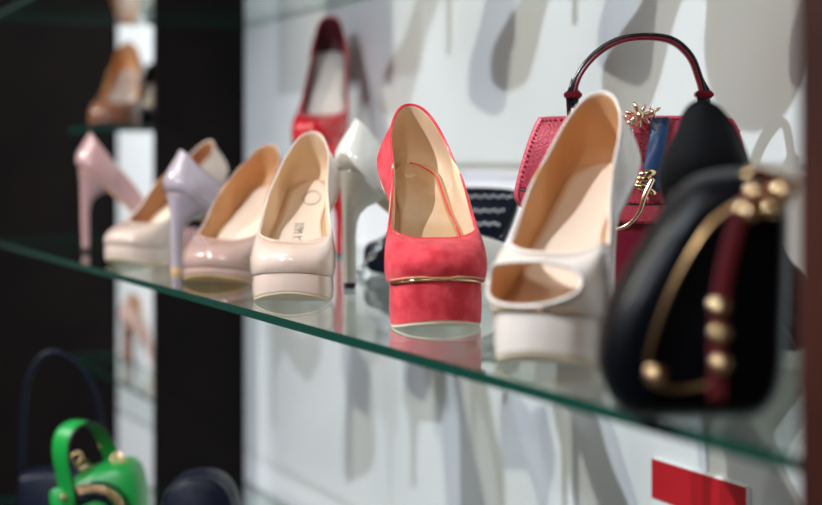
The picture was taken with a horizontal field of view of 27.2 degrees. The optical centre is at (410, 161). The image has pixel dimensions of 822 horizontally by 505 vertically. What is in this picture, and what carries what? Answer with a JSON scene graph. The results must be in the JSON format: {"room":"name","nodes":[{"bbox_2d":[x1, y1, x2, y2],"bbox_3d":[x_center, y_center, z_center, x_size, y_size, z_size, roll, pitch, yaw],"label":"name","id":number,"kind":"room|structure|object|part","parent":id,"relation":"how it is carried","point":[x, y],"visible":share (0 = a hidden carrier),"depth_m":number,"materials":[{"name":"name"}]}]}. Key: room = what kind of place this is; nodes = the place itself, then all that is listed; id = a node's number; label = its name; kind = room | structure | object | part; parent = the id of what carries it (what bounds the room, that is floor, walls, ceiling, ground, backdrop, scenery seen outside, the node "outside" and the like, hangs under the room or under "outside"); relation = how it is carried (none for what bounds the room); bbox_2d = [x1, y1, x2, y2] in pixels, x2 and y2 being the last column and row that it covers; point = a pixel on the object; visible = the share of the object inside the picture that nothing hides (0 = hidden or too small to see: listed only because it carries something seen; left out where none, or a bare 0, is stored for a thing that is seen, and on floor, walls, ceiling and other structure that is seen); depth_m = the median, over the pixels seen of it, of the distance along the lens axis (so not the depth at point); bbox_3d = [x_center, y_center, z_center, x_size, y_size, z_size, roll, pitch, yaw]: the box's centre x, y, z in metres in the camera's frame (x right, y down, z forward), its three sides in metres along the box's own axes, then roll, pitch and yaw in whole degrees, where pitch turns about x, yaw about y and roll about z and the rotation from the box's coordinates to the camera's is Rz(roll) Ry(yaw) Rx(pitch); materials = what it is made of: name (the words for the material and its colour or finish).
{"room":"shoe store","nodes":[
{"label":"shoe store","id":0,"kind":"room"},
{"bbox_2d":[118,0,798,504],"bbox_3d":[0.545,-0.192,1.308,0.100,2.850,6.720,0,0,-23],"label":"wall","id":1,"kind":"structure","parent":0,"point":[327,422],"depth_m":2.27,"materials":[{"name":"white paint"}]},
{"bbox_2d":[69,127,152,132],"bbox_3d":[-0.503,-0.061,3.317,0.289,0.008,0.204,0,0,-23],"label":"glass shelf","id":2,"kind":"object","parent":1,"relation":"attached to","point":[86,129],"visible":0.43,"depth_m":3.21,"materials":[{"name":"teal"}]},
{"bbox_2d":[89,42,143,126],"bbox_3d":[-0.573,-0.154,3.346,0.093,0.177,0.216,0,0,2],"label":"pump","id":3,"kind":"object","parent":2,"relation":"on","point":[117,104],"visible":1,"depth_m":3.36,"materials":[{"name":"brown leather"}]},
{"bbox_2d":[139,63,152,127],"bbox_3d":[-0.553,-0.141,3.609,0.084,0.151,0.216,0,0,-6],"label":"pump","id":4,"kind":"object","parent":2,"relation":"on","point":[146,90],"visible":0.34,"depth_m":3.64,"materials":[{"name":"black leather"}]},
{"bbox_2d":[71,353,152,402],"bbox_3d":[-0.586,0.481,3.739,0.119,0.008,1.046,0,0,-23],"label":"glass shelf","id":5,"kind":"object","parent":1,"relation":"attached to","point":[110,366],"visible":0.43,"depth_m":3.93,"materials":[{"name":"teal"}]},
{"bbox_2d":[119,293,152,367],"bbox_3d":[-0.599,0.393,3.969,0.206,0.169,0.084,0,0,37],"label":"pump","id":6,"kind":"object","parent":5,"relation":"on","point":[132,324],"visible":0.44,"depth_m":3.99,"materials":[{"name":"beige"}]},
{"bbox_2d":[0,480,285,504],"bbox_3d":[-0.081,0.612,2.003,0.519,0.008,2.484,0,0,-23],"label":"glass shelf","id":7,"kind":"object","parent":1,"relation":"attached to","point":[265,494],"visible":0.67,"depth_m":3.14,"materials":[{"name":"teal"}]},
{"bbox_2d":[17,349,104,504],"bbox_3d":[-0.479,0.435,2.360,0.133,0.351,0.058,0,0,0],"label":"handbag","id":8,"kind":"object","parent":7,"relation":"on","point":[35,485],"visible":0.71,"depth_m":2.36,"materials":[{"name":"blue leather"}]},
{"bbox_2d":[50,420,148,504],"bbox_3d":[-0.391,0.468,2.150,0.112,0.286,0.127,0,0,0],"label":"handbag","id":9,"kind":"object","parent":7,"relation":"on","point":[118,480],"visible":1,"depth_m":2.13,"materials":[{"name":"green leather"}]},
{"bbox_3d":[-0.407,0.382,2.146,0.029,0.113,0.094,0,0,39],"label":"handle","id":10,"kind":"part","parent":9,"relation":"part of","materials":[{"name":"green leather"}]},
{"bbox_2d":[161,468,240,504],"bbox_3d":[-0.240,0.481,1.950,0.120,0.256,0.068,0,0,0],"label":"handbag","id":11,"kind":"object","parent":7,"relation":"on","point":[197,486],"visible":1,"depth_m":1.92,"materials":[{"name":"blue leather"}]},
{"bbox_2d":[0,0,358,28],"bbox_3d":[-0.062,-0.258,2.011,0.479,0.008,2.484,0,0,-23],"label":"glass shelf","id":12,"kind":"object","parent":1,"relation":"attached to","point":[236,14],"visible":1,"depth_m":2.87,"materials":[{"name":"teal"}]},
{"bbox_2d":[0,234,798,473],"bbox_3d":[-0.072,0.137,2.007,0.499,0.008,2.484,0,0,-23],"label":"glass shelf","id":13,"kind":"object","parent":1,"relation":"attached to","point":[359,317],"visible":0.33,"depth_m":1.37,"materials":[{"name":"teal"}]},
{"bbox_2d":[75,132,197,251],"bbox_3d":[-0.403,0.044,2.536,0.191,0.178,0.076,0,0,-10],"label":"pump","id":14,"kind":"object","parent":13,"relation":"on","point":[99,174],"visible":0.62,"depth_m":2.51,"materials":[{"name":"pink leather"}]},
{"bbox_2d":[104,140,228,265],"bbox_3d":[-0.322,0.052,2.247,0.089,0.163,0.198,0,0,38],"label":"pump","id":15,"kind":"object","parent":13,"relation":"on","point":[142,238],"visible":0.59,"depth_m":2.19,"materials":[{"name":"beige leather"}]},
{"bbox_2d":[163,150,223,272],"bbox_3d":[-0.220,0.059,2.096,0.186,0.148,0.082,0,0,-35],"label":"pump","id":16,"kind":"object","parent":13,"relation":"on","point":[192,191],"visible":0.34,"depth_m":2.04,"materials":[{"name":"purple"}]},
{"bbox_2d":[182,143,283,282],"bbox_3d":[-0.192,0.056,1.925,0.091,0.155,0.187,0,0,21],"label":"pump","id":17,"kind":"object","parent":13,"relation":"on","point":[220,250],"visible":0.68,"depth_m":1.94,"materials":[{"name":"beige"}]},
{"bbox_2d":[250,131,340,300],"bbox_3d":[-0.109,0.051,1.679,0.083,0.164,0.180,0,0,6],"label":"pump","id":18,"kind":"object","parent":13,"relation":"on","point":[292,258],"visible":1,"depth_m":1.68,"materials":[{"name":"beige leather"}]},
{"bbox_2d":[327,136,342,256],"bbox_3d":[-0.176,0.049,2.386,0.182,0.169,0.085,0,0,6],"label":"pump","id":19,"kind":"object","parent":13,"relation":"on","point":[333,143],"visible":0.02,"depth_m":2.37,"materials":[{"name":"red"}]},
{"bbox_2d":[334,118,503,288],"bbox_3d":[0.011,0.044,1.823,0.196,0.179,0.082,0,0,-22],"label":"pump","id":20,"kind":"object","parent":13,"relation":"on","point":[356,153],"visible":0.44,"depth_m":1.78,"materials":[{"name":"white leather"}]},
{"bbox_2d":[377,103,486,326],"bbox_3d":[0.012,0.041,1.430,0.085,0.185,0.192,0,0,-10],"label":"pump","id":21,"kind":"object","parent":13,"relation":"on","point":[435,258],"visible":1,"depth_m":1.42,"materials":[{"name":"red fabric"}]},
{"bbox_2d":[356,187,518,275],"bbox_3d":[0.032,0.086,2.012,0.195,0.115,0.064,0,0,0],"label":"clutch bag","id":22,"kind":"object","parent":13,"relation":"on","point":[495,210],"visible":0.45,"depth_m":1.99,"materials":[{"name":"fabric"}]},
{"bbox_2d":[486,91,640,364],"bbox_3d":[0.111,0.041,1.173,0.083,0.185,0.190,0,0,23],"label":"pump","id":23,"kind":"object","parent":13,"relation":"on","point":[549,288],"visible":0.98,"depth_m":1.18,"materials":[{"name":"beige leather"}]},
{"bbox_2d":[514,33,741,282],"bbox_3d":[0.201,0.007,1.546,0.214,0.252,0.101,0,0,4],"label":"handbag","id":24,"kind":"object","parent":13,"relation":"on","point":[653,135],"visible":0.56,"depth_m":1.52,"materials":[{"name":"red leather"}]},
{"bbox_2d":[596,165,798,417],"bbox_3d":[0.148,0.067,0.884,0.101,0.131,0.080,0,0,0],"label":"handbag","id":25,"kind":"object","parent":13,"relation":"on","point":[693,324],"visible":1,"depth_m":0.86,"materials":[{"name":"black leather"}]},
{"bbox_3d":[0.155,0.066,0.854,0.075,0.100,0.003,0,0,0],"label":"gold trim","id":26,"kind":"part","parent":25,"relation":"part of","materials":[{"name":"gold metal"}]},
{"bbox_2d":[658,99,798,350],"bbox_3d":[0.224,0.046,1.183,0.080,0.174,0.191,0,0,27],"label":"pump","id":27,"kind":"object","parent":13,"relation":"on","point":[705,139],"visible":0.27,"depth_m":1.11,"materials":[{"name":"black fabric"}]},
{"bbox_3d":[-0.135,0.055,2.585,0.090,0.157,0.210,0,0,3],"label":"acrylic riser","id":28,"kind":"object","parent":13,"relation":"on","visible":0},
{"bbox_2d":[291,16,349,144],"bbox_3d":[-0.131,-0.126,2.575,0.084,0.204,0.196,0,0,3],"label":"pump","id":29,"kind":"object","parent":28,"relation":"on","point":[323,108],"visible":0.94,"depth_m":2.59,"materials":[{"name":"red"}]},
{"bbox_2d":[651,457,750,504],"bbox_3d":[0.298,0.358,1.760,0.007,0.077,0.181,0,0,-23],"label":"placard","id":30,"kind":"object","parent":1,"relation":"attached to","point":[672,483],"visible":1,"depth_m":1.77,"materials":[{"name":"red paper"}]},
{"bbox_3d":[-1.375,1.283,0.455,6.589,0.100,7.948,0,0,0],"label":"floor","id":31,"kind":"structure","parent":0,"visible":0},
{"bbox_2d":[0,0,117,504],"bbox_3d":[-1.026,0.208,4.146,0.620,2.050,0.040,0,0,-23],"label":"panel","id":32,"kind":"object","parent":31,"relation":"on","point":[52,75],"visible":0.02,"depth_m":4.18,"materials":[{"name":"brown laminate"}]},
{"bbox_2d":[153,26,244,504],"bbox_3d":[-0.403,0.208,3.231,0.172,2.050,0.030,0,0,-23],"label":"panel","id":33,"kind":"object","parent":31,"relation":"on","point":[199,72],"visible":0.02,"depth_m":3.21,"materials":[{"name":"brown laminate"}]},
{"bbox_2d":[799,0,821,504],"bbox_3d":[0.416,0.208,0.830,0.503,2.050,0.057,0,0,-23],"label":"panel","id":34,"kind":"object","parent":31,"relation":"on","point":[810,11],"visible":1,"depth_m":0.75,"materials":[{"name":"brown laminate"}]}
]}

